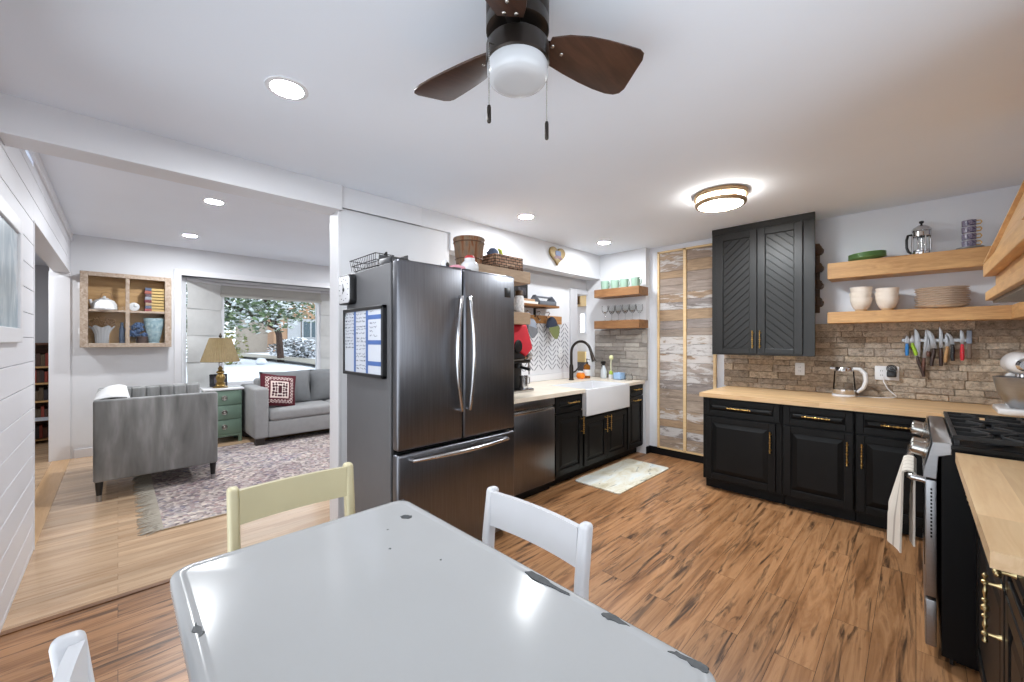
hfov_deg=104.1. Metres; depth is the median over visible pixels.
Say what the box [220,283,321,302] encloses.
blind
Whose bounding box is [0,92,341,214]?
beam
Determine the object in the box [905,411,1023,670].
range
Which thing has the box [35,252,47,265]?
ceiling
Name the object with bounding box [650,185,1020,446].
wall
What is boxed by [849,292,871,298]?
bowl
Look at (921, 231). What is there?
press
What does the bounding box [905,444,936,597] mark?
oven
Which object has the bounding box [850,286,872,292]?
bowl
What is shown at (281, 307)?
tree
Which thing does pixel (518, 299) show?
storage jar
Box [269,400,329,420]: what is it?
seat cushion
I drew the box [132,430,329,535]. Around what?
rug
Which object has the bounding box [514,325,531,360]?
tote bag
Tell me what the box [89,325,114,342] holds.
vase
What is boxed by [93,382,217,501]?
armchair
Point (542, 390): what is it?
countertop
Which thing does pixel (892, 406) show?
countertop
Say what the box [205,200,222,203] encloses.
diffuser
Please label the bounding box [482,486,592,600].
dining chair
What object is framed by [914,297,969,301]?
plate
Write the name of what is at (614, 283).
mug
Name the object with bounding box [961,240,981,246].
espresso cup
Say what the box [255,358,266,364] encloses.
rock
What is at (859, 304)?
bowl
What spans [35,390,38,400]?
book
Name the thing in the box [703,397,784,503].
base cabinet
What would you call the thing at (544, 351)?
tile
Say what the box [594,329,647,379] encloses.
stone wall
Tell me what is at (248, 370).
snow
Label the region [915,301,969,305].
plate
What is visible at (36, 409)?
book
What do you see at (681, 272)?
door
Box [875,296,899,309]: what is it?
bowl
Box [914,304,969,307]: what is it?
plate
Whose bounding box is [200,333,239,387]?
table lamp
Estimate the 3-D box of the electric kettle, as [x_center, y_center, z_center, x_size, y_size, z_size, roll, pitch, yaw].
[2.868,0.346,3.409,0.168,0.255,0.225,0,0,-16]
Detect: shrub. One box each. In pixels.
[186,325,248,364]
[267,337,314,357]
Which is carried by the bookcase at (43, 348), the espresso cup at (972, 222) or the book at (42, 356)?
the book at (42, 356)
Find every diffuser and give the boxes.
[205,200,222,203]
[271,80,302,97]
[519,215,532,218]
[580,314,583,331]
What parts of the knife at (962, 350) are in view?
blade, handle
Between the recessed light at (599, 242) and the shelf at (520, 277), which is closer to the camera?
the shelf at (520, 277)
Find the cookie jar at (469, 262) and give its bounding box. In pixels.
[461,255,478,270]
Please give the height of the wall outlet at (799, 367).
0.118 m
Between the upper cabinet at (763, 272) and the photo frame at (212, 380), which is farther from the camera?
the photo frame at (212, 380)
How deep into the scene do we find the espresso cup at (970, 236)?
2.92 m
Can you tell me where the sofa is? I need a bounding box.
[240,369,329,445]
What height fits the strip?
0.028 m
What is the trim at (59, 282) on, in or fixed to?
attached to the wall at (92, 369)
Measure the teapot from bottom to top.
0.219 m
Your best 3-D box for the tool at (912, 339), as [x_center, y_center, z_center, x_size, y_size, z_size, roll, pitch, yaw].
[3.238,0.036,3.216,0.026,0.162,0.046,0,0,-45]
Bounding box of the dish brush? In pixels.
[608,355,612,378]
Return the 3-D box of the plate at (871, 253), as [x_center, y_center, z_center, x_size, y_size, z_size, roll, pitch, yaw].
[2.990,-0.704,3.362,0.243,0.031,0.243,0,0,-40]
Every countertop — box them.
[514,376,644,403]
[699,386,1023,419]
[955,452,1023,575]
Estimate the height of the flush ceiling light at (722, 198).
0.100 m
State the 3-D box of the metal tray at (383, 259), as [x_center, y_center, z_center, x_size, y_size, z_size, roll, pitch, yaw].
[-0.698,-0.476,2.350,0.110,0.071,0.145,0,0,-45]
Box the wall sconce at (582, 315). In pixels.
[580,313,585,332]
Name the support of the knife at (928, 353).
attached to the strip
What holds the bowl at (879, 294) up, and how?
on the bowl at (883, 302)
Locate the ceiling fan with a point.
(518, 56)
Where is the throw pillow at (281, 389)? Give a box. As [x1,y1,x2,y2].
[260,373,295,405]
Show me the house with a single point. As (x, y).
(257, 343)
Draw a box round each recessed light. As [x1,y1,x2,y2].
[181,234,198,237]
[202,198,225,204]
[264,76,308,100]
[517,214,535,219]
[597,241,611,244]
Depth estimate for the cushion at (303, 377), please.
5.93 m
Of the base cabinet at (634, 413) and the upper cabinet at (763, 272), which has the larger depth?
the base cabinet at (634, 413)
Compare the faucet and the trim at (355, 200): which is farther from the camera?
the faucet
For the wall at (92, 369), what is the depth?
4.95 m
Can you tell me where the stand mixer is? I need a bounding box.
[992,351,1023,416]
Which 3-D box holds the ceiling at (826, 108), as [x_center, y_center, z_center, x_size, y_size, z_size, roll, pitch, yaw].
[0.746,-1.250,2.233,5.260,0.250,3.730,0,0,-45]
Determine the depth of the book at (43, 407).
5.37 m
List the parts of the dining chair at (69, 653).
rail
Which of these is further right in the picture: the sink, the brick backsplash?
the brick backsplash
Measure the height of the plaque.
0.209 m
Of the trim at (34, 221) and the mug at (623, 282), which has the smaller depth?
the trim at (34, 221)
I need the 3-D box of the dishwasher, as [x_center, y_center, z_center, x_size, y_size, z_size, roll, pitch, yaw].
[-0.021,0.939,3.675,0.530,0.843,0.641,0,0,-45]
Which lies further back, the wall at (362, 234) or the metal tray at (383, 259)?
the wall at (362, 234)
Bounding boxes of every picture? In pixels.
[0,195,22,342]
[518,287,525,294]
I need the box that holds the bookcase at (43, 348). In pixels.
[35,343,48,441]
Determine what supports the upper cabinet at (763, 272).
attached to the wall at (840, 237)
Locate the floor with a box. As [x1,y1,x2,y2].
[0,428,980,681]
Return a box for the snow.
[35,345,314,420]
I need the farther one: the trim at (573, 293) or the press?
the trim at (573, 293)
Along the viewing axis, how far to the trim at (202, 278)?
6.18 m
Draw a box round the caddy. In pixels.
[531,295,555,305]
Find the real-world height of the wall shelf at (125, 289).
0.880 m
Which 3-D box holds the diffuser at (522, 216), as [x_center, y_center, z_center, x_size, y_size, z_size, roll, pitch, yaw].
[0.127,-1.122,3.606,0.126,0.001,0.126,0,0,-45]
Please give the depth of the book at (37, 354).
5.34 m
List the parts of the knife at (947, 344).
handle, blade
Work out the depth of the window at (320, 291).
7.00 m
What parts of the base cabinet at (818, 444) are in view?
handle, drawer, door, handle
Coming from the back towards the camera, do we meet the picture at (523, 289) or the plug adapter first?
the picture at (523, 289)
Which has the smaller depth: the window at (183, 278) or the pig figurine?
the pig figurine
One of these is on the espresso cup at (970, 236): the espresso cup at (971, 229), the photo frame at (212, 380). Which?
the espresso cup at (971, 229)
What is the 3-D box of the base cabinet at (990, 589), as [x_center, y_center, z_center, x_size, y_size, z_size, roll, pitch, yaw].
[1.768,0.930,1.169,0.733,0.860,0.564,0,0,-45]
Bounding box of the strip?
[902,338,965,341]
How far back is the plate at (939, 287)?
2.96 m
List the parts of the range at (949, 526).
knob, knob, knob, knob, panel glass, storage drawer, control panel, burner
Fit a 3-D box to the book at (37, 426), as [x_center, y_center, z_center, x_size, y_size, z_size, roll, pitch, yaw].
[-6.407,1.226,5.394,0.033,0.167,0.160,0,0,-45]
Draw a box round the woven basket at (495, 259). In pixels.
[482,253,522,270]
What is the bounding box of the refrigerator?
[338,258,513,539]
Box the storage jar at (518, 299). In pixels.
[514,290,523,311]
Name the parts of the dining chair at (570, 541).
leg, rail, leg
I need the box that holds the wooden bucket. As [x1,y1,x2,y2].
[453,235,484,264]
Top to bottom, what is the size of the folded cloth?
0.122 m
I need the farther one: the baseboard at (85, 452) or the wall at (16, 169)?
the baseboard at (85, 452)
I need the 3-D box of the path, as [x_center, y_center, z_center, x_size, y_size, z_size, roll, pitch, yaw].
[-8.253,0.690,14.996,12.372,0.335,1.692,0,0,30]
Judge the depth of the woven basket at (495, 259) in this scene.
3.15 m
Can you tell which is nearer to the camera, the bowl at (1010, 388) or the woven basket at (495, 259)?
the bowl at (1010, 388)
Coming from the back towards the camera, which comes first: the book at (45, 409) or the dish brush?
the book at (45, 409)
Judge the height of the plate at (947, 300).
0.020 m
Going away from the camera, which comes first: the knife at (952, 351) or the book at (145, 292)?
the knife at (952, 351)
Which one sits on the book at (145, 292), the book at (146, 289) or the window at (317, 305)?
the book at (146, 289)
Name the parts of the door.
plank panel, plank panel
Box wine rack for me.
[815,244,823,312]
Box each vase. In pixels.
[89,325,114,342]
[143,318,163,342]
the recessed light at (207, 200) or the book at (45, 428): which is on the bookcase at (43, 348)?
the book at (45, 428)
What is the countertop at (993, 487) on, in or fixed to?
on the base cabinet at (990, 589)
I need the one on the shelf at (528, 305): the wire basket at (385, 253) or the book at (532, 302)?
the book at (532, 302)
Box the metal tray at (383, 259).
[379,255,407,265]
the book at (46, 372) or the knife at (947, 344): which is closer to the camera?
the knife at (947, 344)
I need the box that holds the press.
[905,221,931,254]
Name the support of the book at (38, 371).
on the bookcase at (43, 348)
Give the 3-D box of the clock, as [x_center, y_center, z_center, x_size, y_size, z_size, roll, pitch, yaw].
[-4.626,-0.418,4.883,0.104,0.104,0.031,0,0,-45]
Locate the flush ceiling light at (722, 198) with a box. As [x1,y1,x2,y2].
[694,184,748,212]
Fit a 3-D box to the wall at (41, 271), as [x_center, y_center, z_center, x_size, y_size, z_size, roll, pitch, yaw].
[-6.868,0.150,5.389,1.600,2.420,0.120,0,0,-45]
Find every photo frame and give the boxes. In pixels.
[209,374,227,386]
[514,284,527,298]
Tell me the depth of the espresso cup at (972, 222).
2.92 m
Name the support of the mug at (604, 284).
on the shelf at (631, 291)
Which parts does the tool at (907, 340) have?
handle, blade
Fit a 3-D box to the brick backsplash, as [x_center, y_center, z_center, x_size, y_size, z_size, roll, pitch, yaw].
[3.007,0.158,3.518,0.036,0.630,2.100,0,0,-45]
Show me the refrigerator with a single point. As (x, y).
(433, 435)
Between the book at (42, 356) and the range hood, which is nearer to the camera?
the range hood
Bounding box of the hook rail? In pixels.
[525,310,561,323]
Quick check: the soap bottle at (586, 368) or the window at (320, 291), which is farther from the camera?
the window at (320, 291)
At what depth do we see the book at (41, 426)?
5.36 m
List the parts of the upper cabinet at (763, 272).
slatted panel, door, cornice, door, slatted panel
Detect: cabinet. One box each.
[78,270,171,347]
[549,394,584,485]
[575,408,625,475]
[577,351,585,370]
[620,384,642,457]
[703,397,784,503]
[712,212,814,356]
[782,404,855,521]
[855,411,925,537]
[967,499,1007,681]
[992,568,1023,681]
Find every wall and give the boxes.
[0,138,69,631]
[35,265,48,342]
[49,234,329,458]
[341,208,599,517]
[449,255,585,381]
[577,306,585,350]
[586,248,649,453]
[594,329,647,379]
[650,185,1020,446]
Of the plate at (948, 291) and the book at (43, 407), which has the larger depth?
the book at (43, 407)
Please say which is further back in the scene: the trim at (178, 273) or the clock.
the trim at (178, 273)
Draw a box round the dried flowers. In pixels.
[88,316,115,327]
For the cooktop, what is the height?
0.050 m
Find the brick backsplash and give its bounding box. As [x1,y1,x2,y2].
[724,320,1023,404]
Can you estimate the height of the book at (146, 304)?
0.035 m
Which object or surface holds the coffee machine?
on the countertop at (542, 390)
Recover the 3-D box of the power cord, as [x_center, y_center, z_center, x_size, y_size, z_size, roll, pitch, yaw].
[3.052,0.387,3.350,0.258,0.176,0.065,0,0,33]
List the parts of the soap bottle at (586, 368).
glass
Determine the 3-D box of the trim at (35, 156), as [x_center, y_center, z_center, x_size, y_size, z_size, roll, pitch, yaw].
[-3.725,-1.198,3.229,0.018,0.085,3.890,0,0,-45]
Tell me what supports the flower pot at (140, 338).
in the wall shelf at (125, 289)
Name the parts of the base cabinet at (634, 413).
door, drawer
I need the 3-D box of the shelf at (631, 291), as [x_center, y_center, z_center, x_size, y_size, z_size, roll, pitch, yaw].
[1.339,-0.595,4.927,0.229,0.100,0.614,0,0,-45]
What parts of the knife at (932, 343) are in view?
blade, handle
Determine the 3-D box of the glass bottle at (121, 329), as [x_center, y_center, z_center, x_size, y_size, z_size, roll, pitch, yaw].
[-4.736,-0.091,4.845,0.050,0.270,0.050,0,0,-45]
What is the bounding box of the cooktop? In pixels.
[943,417,1023,458]
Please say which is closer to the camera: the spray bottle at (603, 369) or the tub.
the tub
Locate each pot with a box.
[125,322,147,342]
[576,372,584,378]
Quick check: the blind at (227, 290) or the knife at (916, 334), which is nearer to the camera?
the knife at (916, 334)
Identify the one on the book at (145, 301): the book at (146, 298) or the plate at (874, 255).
the book at (146, 298)
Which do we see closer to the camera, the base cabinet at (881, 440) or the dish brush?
the base cabinet at (881, 440)
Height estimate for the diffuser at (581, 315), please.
0.280 m
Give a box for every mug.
[601,281,609,288]
[610,280,619,287]
[620,279,629,286]
[631,277,641,285]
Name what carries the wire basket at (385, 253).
on the refrigerator
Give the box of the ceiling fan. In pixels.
[414,0,643,139]
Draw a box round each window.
[182,276,217,391]
[221,283,319,385]
[320,291,329,368]
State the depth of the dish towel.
1.86 m
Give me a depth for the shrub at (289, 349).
17.69 m
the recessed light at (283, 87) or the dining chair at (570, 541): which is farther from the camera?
the recessed light at (283, 87)
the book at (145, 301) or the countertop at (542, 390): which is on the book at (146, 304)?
the book at (145, 301)
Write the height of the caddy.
0.114 m
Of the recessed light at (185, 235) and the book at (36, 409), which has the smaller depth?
the recessed light at (185, 235)
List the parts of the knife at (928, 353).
blade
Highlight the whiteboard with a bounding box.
[343,304,386,378]
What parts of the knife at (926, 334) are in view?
handle, blade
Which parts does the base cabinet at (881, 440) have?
handle, door, drawer, handle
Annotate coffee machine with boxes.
[514,353,533,393]
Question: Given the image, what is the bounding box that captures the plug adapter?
[886,365,896,376]
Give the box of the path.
[238,353,314,363]
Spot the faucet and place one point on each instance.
(571, 368)
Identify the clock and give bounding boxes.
[130,303,139,310]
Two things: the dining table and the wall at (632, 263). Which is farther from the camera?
the wall at (632, 263)
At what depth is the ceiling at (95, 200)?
3.97 m
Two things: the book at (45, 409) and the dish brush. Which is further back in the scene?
the book at (45, 409)
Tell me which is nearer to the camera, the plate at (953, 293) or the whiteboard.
the whiteboard
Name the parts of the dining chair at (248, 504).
leg, rail, leg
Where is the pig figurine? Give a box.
[440,260,465,268]
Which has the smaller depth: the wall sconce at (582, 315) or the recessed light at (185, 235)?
the recessed light at (185, 235)
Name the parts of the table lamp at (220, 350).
lamp shade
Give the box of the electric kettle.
[830,366,868,396]
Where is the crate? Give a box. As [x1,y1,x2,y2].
[577,295,585,306]
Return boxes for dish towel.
[887,455,916,552]
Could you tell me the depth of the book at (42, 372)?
5.37 m
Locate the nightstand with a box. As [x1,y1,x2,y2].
[200,385,243,440]
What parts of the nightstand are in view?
drawer, drawer, drawer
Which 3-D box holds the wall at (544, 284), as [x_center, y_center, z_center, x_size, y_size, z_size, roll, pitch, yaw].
[0.188,0.210,4.662,2.780,2.300,0.170,0,0,-45]
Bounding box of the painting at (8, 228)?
[0,215,17,327]
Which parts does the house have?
siding panel, window trim, pane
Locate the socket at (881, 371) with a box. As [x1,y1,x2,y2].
[879,369,883,376]
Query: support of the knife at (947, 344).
attached to the strip
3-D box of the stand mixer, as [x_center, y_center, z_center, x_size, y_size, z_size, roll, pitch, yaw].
[3.307,0.272,2.585,0.416,0.405,0.264,0,0,-45]
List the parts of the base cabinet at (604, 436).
door, door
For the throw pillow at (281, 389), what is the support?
on the sofa
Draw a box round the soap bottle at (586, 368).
[583,359,590,377]
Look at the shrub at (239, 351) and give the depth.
13.74 m
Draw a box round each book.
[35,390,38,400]
[35,408,38,417]
[35,425,39,438]
[36,353,41,365]
[37,369,40,382]
[39,387,44,400]
[39,424,43,438]
[40,354,44,365]
[40,370,45,382]
[41,405,45,416]
[43,425,48,437]
[44,389,47,399]
[44,408,47,416]
[45,353,48,365]
[45,371,47,381]
[144,291,164,294]
[144,300,164,303]
[144,309,164,311]
[145,288,164,291]
[145,294,164,297]
[145,297,164,300]
[145,303,164,306]
[145,306,164,309]
[524,300,537,303]
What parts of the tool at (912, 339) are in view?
blade, handle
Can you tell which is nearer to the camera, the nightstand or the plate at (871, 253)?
the plate at (871, 253)
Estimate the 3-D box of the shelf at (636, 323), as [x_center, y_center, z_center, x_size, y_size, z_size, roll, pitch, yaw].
[1.339,-0.202,4.927,0.229,0.100,0.614,0,0,-45]
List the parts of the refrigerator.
wall clock, door, freezer drawer, handle, handle, handle, door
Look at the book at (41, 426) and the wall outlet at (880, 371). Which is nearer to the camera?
the wall outlet at (880, 371)
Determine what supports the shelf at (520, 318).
attached to the wall at (362, 234)
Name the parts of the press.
handle, chrome frame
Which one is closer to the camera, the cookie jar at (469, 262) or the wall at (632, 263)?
the cookie jar at (469, 262)
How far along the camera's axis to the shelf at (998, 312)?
3.05 m
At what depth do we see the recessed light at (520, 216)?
3.60 m
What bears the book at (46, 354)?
on the bookcase at (43, 348)
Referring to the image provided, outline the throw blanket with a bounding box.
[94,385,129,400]
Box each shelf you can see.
[457,263,529,285]
[514,312,529,324]
[524,303,558,316]
[594,285,647,298]
[594,319,647,328]
[827,246,994,281]
[827,305,1023,323]
[1012,302,1023,318]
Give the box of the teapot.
[88,292,117,309]
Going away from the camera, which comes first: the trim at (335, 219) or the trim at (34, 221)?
the trim at (34, 221)
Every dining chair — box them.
[48,630,94,681]
[226,462,354,552]
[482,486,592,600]
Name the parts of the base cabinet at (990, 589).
handle, door, drawer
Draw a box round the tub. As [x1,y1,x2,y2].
[613,372,624,379]
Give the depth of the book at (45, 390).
5.39 m
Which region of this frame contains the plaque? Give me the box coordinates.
[549,246,564,265]
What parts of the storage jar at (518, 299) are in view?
lid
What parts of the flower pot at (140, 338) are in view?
pot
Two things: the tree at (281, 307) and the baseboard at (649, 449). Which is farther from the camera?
the tree at (281, 307)
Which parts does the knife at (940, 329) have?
handle, blade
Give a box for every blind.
[185,278,221,386]
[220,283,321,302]
[320,292,329,368]
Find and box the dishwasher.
[508,398,554,498]
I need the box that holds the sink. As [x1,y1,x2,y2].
[551,380,629,415]
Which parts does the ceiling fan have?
blade, pull chain, blade, lamp shade, pull chain, blade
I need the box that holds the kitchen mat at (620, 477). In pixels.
[575,459,668,493]
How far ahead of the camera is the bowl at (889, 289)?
3.21 m
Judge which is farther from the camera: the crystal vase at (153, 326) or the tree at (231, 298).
the tree at (231, 298)
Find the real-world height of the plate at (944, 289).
0.020 m
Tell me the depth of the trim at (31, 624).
2.02 m
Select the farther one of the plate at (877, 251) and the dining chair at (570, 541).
the plate at (877, 251)
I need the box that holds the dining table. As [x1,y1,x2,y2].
[170,499,715,681]
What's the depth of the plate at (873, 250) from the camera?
3.28 m
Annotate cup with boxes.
[961,219,981,227]
[961,226,981,233]
[961,233,981,240]
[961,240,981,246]
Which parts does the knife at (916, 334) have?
blade, handle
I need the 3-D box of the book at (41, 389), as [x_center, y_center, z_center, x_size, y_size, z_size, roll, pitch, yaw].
[-6.382,0.714,5.419,0.040,0.171,0.160,0,0,-45]
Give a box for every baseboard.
[74,447,92,457]
[646,445,702,463]
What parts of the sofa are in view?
arm, backrest, seat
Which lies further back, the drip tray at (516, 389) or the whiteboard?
the drip tray at (516, 389)
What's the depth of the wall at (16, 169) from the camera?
2.27 m
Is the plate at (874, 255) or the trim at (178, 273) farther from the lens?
the trim at (178, 273)
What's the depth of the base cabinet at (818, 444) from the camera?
3.08 m
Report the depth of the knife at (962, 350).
3.03 m
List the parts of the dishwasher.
handle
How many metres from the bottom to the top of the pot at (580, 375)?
0.090 m
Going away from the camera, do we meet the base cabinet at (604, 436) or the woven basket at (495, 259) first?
the woven basket at (495, 259)
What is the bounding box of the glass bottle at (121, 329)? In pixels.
[119,322,124,342]
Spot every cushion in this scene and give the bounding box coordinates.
[259,369,310,401]
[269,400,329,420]
[310,369,329,400]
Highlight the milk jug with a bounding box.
[519,375,529,388]
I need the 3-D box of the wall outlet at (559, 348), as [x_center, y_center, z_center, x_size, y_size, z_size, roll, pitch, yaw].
[0.609,0.140,5.005,0.075,0.118,0.008,0,0,-45]
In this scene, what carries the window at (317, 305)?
in the wall
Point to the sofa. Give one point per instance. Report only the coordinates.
(310, 411)
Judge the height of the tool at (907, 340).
0.163 m
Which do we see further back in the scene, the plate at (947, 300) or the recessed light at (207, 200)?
the recessed light at (207, 200)
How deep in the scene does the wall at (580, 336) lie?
6.30 m
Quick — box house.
[235,301,314,352]
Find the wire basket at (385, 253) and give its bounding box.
[349,252,393,272]
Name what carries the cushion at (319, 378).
on the sofa
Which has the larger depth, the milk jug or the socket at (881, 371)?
the milk jug
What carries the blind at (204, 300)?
attached to the window at (183, 278)
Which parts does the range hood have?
trim, corner trim, trim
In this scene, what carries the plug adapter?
attached to the wall outlet at (880, 371)
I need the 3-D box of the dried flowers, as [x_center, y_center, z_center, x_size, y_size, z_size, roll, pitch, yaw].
[-4.857,-0.202,4.726,0.244,0.194,0.112,0,0,-45]
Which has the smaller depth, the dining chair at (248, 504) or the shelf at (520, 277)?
the dining chair at (248, 504)
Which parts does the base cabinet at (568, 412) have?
drawer, door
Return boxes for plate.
[848,250,885,256]
[848,251,886,258]
[848,253,886,259]
[848,254,885,260]
[914,288,969,292]
[914,295,969,298]
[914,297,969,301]
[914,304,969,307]
[915,286,969,290]
[915,290,970,294]
[915,292,970,296]
[915,299,970,303]
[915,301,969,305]
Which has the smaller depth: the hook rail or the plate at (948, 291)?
the plate at (948, 291)
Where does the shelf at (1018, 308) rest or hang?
attached to the wall
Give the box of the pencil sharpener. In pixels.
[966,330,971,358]
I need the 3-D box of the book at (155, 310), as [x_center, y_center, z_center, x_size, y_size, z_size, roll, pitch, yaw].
[-4.529,-0.384,5.056,0.190,0.035,0.130,0,0,-45]
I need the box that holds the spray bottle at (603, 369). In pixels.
[601,361,606,377]
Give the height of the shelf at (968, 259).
0.137 m
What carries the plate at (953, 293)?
on the plate at (939, 296)
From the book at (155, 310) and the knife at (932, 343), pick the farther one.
the book at (155, 310)
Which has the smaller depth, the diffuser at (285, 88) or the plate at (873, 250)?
the diffuser at (285, 88)
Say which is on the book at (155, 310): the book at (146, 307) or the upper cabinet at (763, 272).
the book at (146, 307)
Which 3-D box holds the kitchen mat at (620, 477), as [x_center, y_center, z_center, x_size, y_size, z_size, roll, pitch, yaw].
[1.139,1.353,4.055,1.030,0.012,0.490,0,0,-45]
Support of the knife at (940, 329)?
attached to the strip
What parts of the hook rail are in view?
rail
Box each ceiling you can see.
[0,0,1023,255]
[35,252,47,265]
[39,153,329,266]
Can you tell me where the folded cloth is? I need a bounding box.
[486,248,497,254]
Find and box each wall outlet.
[558,347,561,356]
[795,363,804,374]
[875,366,898,380]
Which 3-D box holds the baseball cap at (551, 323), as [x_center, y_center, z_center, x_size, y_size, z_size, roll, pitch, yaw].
[0.482,-0.156,4.769,0.201,0.268,0.092,0,0,-45]
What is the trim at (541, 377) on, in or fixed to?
attached to the wall at (544, 284)
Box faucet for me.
[569,340,595,379]
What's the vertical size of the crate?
0.180 m
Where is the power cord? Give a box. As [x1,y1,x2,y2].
[857,377,896,397]
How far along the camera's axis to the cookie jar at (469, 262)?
2.67 m
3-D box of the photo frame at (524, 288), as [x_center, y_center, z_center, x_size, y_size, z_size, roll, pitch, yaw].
[0.095,-0.549,4.387,0.200,0.170,0.032,0,0,-45]
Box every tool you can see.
[904,335,909,355]
[910,335,917,354]
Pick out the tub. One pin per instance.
(616, 375)
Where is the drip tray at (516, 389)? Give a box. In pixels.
[514,387,533,393]
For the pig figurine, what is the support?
on the refrigerator
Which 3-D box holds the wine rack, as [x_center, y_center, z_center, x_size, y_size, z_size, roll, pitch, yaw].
[2.823,-0.580,3.673,0.079,0.640,0.071,0,0,-45]
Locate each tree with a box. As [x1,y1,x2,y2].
[186,284,314,361]
[224,298,252,338]
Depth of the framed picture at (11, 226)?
1.98 m
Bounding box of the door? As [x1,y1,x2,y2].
[657,243,716,455]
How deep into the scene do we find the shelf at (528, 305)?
4.58 m
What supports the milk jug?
on the coffee machine
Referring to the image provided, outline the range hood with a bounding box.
[983,180,1023,302]
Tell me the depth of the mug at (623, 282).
4.81 m
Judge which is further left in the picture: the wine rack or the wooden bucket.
the wooden bucket
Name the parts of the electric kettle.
lid, handle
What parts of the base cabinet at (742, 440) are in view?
handle, door, drawer, handle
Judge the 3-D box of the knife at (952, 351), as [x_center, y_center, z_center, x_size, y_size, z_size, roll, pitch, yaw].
[3.378,0.044,3.074,0.026,0.220,0.047,0,0,-45]
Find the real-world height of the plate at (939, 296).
0.020 m
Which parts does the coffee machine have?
chrome trim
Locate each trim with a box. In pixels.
[0,578,170,636]
[28,151,72,240]
[31,221,34,549]
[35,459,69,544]
[49,271,69,461]
[174,269,329,383]
[189,276,329,290]
[330,211,340,520]
[342,186,421,225]
[528,372,568,381]
[569,288,587,371]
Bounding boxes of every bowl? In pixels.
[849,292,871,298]
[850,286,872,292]
[850,297,872,310]
[875,287,899,292]
[875,292,898,296]
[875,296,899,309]
[992,376,1023,408]
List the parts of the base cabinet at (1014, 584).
handle, drawer, door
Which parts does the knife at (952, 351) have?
blade, handle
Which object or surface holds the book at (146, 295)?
on the book at (146, 298)
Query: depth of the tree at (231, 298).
28.30 m
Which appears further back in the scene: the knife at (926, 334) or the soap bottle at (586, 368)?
the soap bottle at (586, 368)
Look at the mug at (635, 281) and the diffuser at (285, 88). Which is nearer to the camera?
the diffuser at (285, 88)
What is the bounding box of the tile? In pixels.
[521,322,568,374]
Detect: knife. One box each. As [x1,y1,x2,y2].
[914,329,924,376]
[922,330,927,370]
[926,336,930,355]
[927,329,936,365]
[939,326,942,365]
[943,334,949,361]
[946,333,954,360]
[960,330,964,360]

